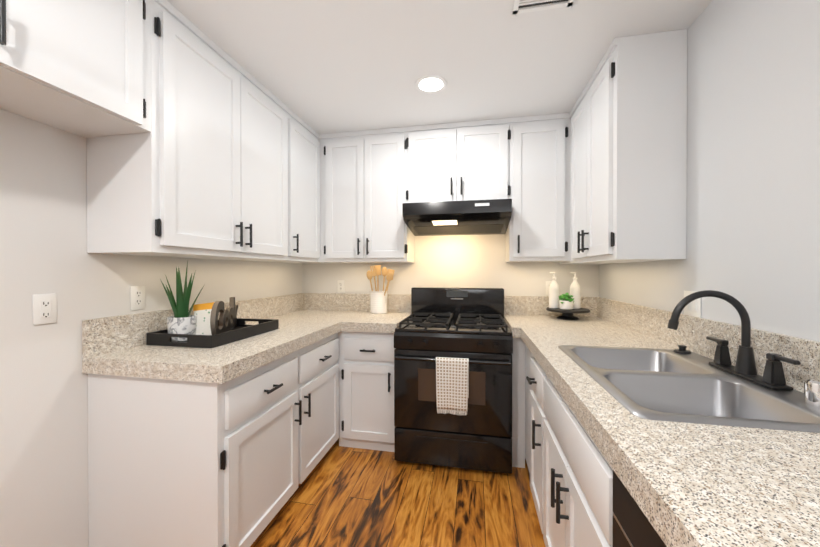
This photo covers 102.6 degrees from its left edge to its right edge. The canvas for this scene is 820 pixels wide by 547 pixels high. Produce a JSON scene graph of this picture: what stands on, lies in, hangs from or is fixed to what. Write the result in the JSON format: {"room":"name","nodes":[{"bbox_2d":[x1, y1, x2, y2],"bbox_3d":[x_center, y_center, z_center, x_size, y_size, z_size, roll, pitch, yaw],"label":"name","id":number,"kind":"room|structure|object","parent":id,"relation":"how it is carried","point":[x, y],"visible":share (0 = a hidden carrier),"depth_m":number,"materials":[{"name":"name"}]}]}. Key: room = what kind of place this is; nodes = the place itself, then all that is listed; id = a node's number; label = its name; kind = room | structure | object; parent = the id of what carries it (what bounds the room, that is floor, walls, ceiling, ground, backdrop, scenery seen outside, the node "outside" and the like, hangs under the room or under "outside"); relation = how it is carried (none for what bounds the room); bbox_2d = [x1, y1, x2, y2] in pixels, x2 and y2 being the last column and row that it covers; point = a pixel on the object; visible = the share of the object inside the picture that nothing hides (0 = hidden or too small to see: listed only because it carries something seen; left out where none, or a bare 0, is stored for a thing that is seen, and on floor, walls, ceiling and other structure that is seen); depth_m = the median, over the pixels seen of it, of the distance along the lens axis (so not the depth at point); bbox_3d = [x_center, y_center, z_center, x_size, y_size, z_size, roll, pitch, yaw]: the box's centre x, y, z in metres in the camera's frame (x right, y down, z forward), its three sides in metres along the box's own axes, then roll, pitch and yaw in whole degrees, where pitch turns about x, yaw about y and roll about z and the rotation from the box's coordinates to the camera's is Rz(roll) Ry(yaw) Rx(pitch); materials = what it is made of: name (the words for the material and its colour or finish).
{"room":"kitchen","nodes":[
{"label":"kitchen","id":0,"kind":"room"},
{"bbox_2d":[0,109,301,546],"bbox_3d":[-1.579,0.067,0.568,0.120,2.400,5.200,0,0,11],"label":"wall","id":1,"kind":"structure","parent":0,"point":[43,382],"depth_m":1.27,"materials":[{"name":"white paint"}]},
{"bbox_2d":[33,293,56,324],"bbox_3d":[-1.380,0.134,1.242,0.009,0.114,0.070,0,0,11],"label":"outlet","id":2,"kind":"object","parent":1,"relation":"attached to","point":[44,308],"visible":1,"depth_m":1.24,"materials":[{"name":"white plastic"}]},
{"bbox_2d":[0,0,155,139],"bbox_3d":[-1.277,-0.849,0.875,0.348,0.568,0.949,0,0,11],"label":"upper cabinet","id":3,"kind":"object","parent":1,"relation":"attached to","point":[83,68],"depth_m":1.11,"materials":[{"name":"white wood"}]},
{"bbox_2d":[130,286,144,309],"bbox_3d":[-1.313,0.117,1.586,0.008,0.114,0.070,0,0,11],"label":"electrical outlet","id":4,"kind":"object","parent":1,"relation":"attached to","point":[137,297],"visible":1,"depth_m":1.58,"materials":[{"name":"white plastic"}]},
{"bbox_2d":[87,0,291,262],"bbox_3d":[-1.093,-0.613,1.814,0.348,1.048,0.960,0,0,11],"label":"upper cabinet","id":5,"kind":"object","parent":1,"relation":"attached to","point":[200,144],"depth_m":1.52,"materials":[{"name":"white wood"}]},
{"bbox_2d":[292,111,319,262],"bbox_3d":[-0.956,-0.617,2.510,0.348,1.048,0.460,0,0,11],"label":"upper cabinet","id":6,"kind":"object","parent":1,"relation":"attached to","point":[305,141],"depth_m":2.49,"materials":[{"name":"white wood"}]},
{"bbox_2d":[250,438,544,546],"bbox_3d":[-0.260,1.319,0.315,2.810,0.100,5.440,0,0,11],"label":"floor","id":7,"kind":"structure","parent":0,"point":[341,496],"depth_m":1.77,"materials":[{"name":"brown wood"}]},
{"bbox_2d":[88,332,339,546],"bbox_3d":[-0.929,0.836,1.876,0.648,0.848,1.130,0,0,11],"label":"base cabinet","id":8,"kind":"object","parent":7,"relation":"on","point":[234,462],"depth_m":1.35,"materials":[{"name":"white wood"}]},
{"bbox_2d":[82,293,345,383],"bbox_3d":[-0.850,0.299,2.167,0.690,0.220,1.778,0,0,11],"label":"countertop","id":9,"kind":"structure","parent":8,"relation":"on","point":[114,345],"depth_m":1.50,"materials":[{"name":"stone"}]},
{"bbox_2d":[146,261,278,347],"bbox_3d":[-1.053,0.139,1.832,0.386,0.412,0.563,0,0,11],"label":"tray","id":10,"kind":"object","parent":9,"relation":"on","point":[202,326],"visible":1,"depth_m":1.66,"materials":[{"name":"black wood"}]},
{"bbox_2d":[160,261,203,341],"bbox_3d":[-1.182,0.135,1.670,0.196,0.404,0.178,0,0,11],"label":"aloe plant","id":11,"kind":"object","parent":10,"relation":"on","point":[182,322],"depth_m":1.65,"materials":[{"name":"plant"}]},
{"bbox_2d":[340,331,394,451],"bbox_3d":[-0.244,0.832,2.627,0.446,0.848,0.648,0,0,11],"label":"base cabinet","id":12,"kind":"object","parent":7,"relation":"on","point":[366,358],"depth_m":2.32,"materials":[{"name":"white wood"}]},
{"bbox_2d":[346,294,410,332],"bbox_3d":[-0.218,0.297,2.598,0.385,0.220,0.688,0,0,11],"label":"countertop","id":13,"kind":"structure","parent":12,"relation":"on","point":[359,318],"depth_m":2.73,"materials":[{"name":"stone"}]},
{"bbox_2d":[367,265,394,313],"bbox_3d":[-0.254,0.133,2.840,0.242,0.414,0.154,0,0,11],"label":"crock","id":14,"kind":"object","parent":13,"relation":"on","point":[378,301],"visible":1,"depth_m":2.80,"materials":[{"name":"white ceramic"}]},
{"bbox_2d":[394,287,512,473],"bbox_3d":[0.327,0.688,2.409,0.746,1.139,0.850,0,0,11],"label":"stove","id":15,"kind":"object","parent":7,"relation":"on","point":[453,350],"visible":1,"depth_m":2.08,"materials":[{"name":"black metal"}]},
{"bbox_2d":[436,357,468,415],"bbox_3d":[0.258,0.687,2.010,0.200,0.341,0.041,0,0,11],"label":"towel","id":16,"kind":"object","parent":15,"relation":"hanging from","point":[452,374],"depth_m":2.00,"materials":[{"name":"white fabric"}]},
{"bbox_2d":[516,338,595,538],"bbox_3d":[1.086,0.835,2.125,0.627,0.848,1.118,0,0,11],"label":"base cabinet","id":17,"kind":"object","parent":7,"relation":"on","point":[560,455],"depth_m":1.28,"materials":[{"name":"white wood"}]},
{"bbox_2d":[506,290,819,546],"bbox_3d":[0.839,0.297,1.076,0.706,0.472,3.268,0,0,11],"label":"countertop","id":18,"kind":"structure","parent":17,"relation":"on","point":[702,432],"depth_m":0.88,"materials":[{"name":"stone"}]},
{"bbox_2d":[546,272,589,319],"bbox_3d":[1.193,0.165,2.484,0.300,0.352,0.300,0,0,11],"label":"pedestal stand","id":19,"kind":"object","parent":18,"relation":"on","point":[568,305],"visible":1,"depth_m":2.47,"materials":[{"name":"black"}]},
{"bbox_2d":[558,345,819,432],"bbox_3d":[0.896,0.438,1.132,0.550,0.190,0.800,0,0,11],"label":"sink","id":20,"kind":"object","parent":18,"relation":"in","point":[666,386],"depth_m":1.08,"materials":[{"name":"silver metal"}]},
{"bbox_2d":[596,446,666,546],"bbox_3d":[0.723,0.844,0.392,0.668,0.848,0.623,0,0,11],"label":"dishwasher","id":21,"kind":"object","parent":7,"relation":"on","point":[620,522],"depth_m":0.71,"materials":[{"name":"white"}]},
{"bbox_2d":[167,0,712,133],"bbox_3d":[-0.260,-1.181,0.302,2.810,0.100,5.440,0,0,11],"label":"ceiling","id":22,"kind":"structure","parent":0,"point":[327,66],"depth_m":1.68,"materials":[{"name":"white paint"}]},
{"bbox_2d":[415,75,446,93],"bbox_3d":[0.127,-1.137,1.979,0.194,0.004,0.194,0,0,11],"label":"recessed light","id":23,"kind":"object","parent":22,"relation":"in","point":[426,83],"visible":1,"depth_m":1.97,"materials":[{"name":"white"}]},
{"bbox_2d":[513,0,573,14],"bbox_3d":[0.547,-1.130,1.320,0.240,0.012,0.170,0,0,11],"label":"ceiling vent","id":24,"kind":"object","parent":22,"relation":"in","point":[522,6],"visible":0.92,"depth_m":1.38,"materials":[{"name":"white metal"}]},
{"bbox_2d":[302,234,598,296],"bbox_3d":[0.254,0.055,2.918,2.810,2.400,0.120,0,0,11],"label":"wall","id":25,"kind":"structure","parent":0,"point":[461,261],"depth_m":2.82,"materials":[{"name":"white paint"}]},
{"bbox_2d":[337,280,344,292],"bbox_3d":[-0.636,0.120,3.028,0.070,0.114,0.008,0,0,11],"label":"electrical outlet","id":26,"kind":"object","parent":25,"relation":"attached to","point":[340,286],"visible":1,"depth_m":3.02,"materials":[{"name":"white plastic"}]},
{"bbox_2d":[320,127,414,262],"bbox_3d":[-0.361,-0.619,2.795,0.749,1.048,0.348,0,0,11],"label":"upper cabinet","id":27,"kind":"object","parent":25,"relation":"attached to","point":[364,174],"depth_m":2.62,"materials":[{"name":"white wood"}]},
{"bbox_2d":[402,199,511,235],"bbox_3d":[0.370,-0.422,2.574,0.770,0.188,0.500,0,0,11],"label":"range hood","id":28,"kind":"object","parent":25,"relation":"attached to","point":[480,217],"visible":1,"depth_m":2.38,"materials":[{"name":"black metal"}]},
{"bbox_2d":[408,118,511,202],"bbox_3d":[0.385,-0.830,2.647,0.770,0.624,0.348,0,0,11],"label":"upper cabinet","id":29,"kind":"object","parent":25,"relation":"attached to","point":[471,160],"depth_m":2.47,"materials":[{"name":"white wood"}]},
{"bbox_2d":[505,113,567,263],"bbox_3d":[0.970,-0.617,2.533,0.421,1.048,0.348,0,0,11],"label":"upper cabinet","id":30,"kind":"object","parent":25,"relation":"attached to","point":[537,230],"depth_m":2.37,"materials":[{"name":"white wood"}]},
{"bbox_2d":[546,281,551,294],"bbox_3d":[1.144,0.122,2.677,0.070,0.114,0.008,0,0,11],"label":"electrical outlet","id":31,"kind":"object","parent":25,"relation":"attached to","point":[548,283],"visible":0.31,"depth_m":2.68,"materials":[{"name":"white plastic"}]},
{"bbox_2d":[599,0,819,341],"bbox_3d":[1.060,0.070,0.048,0.120,2.400,5.200,0,0,11],"label":"wall","id":32,"kind":"structure","parent":0,"point":[753,165],"depth_m":1.18,"materials":[{"name":"white paint"}]},
{"bbox_2d":[568,29,686,263],"bbox_3d":[1.202,-0.604,1.902,0.315,1.068,0.700,0,0,11],"label":"upper cabinet","id":33,"kind":"object","parent":32,"relation":"attached to","point":[627,128],"depth_m":1.57,"materials":[{"name":"white wood"}]},
{"bbox_2d":[684,291,700,317],"bbox_3d":[1.277,0.138,1.489,0.010,0.114,0.116,0,0,11],"label":"light switch","id":34,"kind":"object","parent":32,"relation":"attached to","point":[692,308],"visible":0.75,"depth_m":1.47,"materials":[{"name":"white plastic"}]}
]}

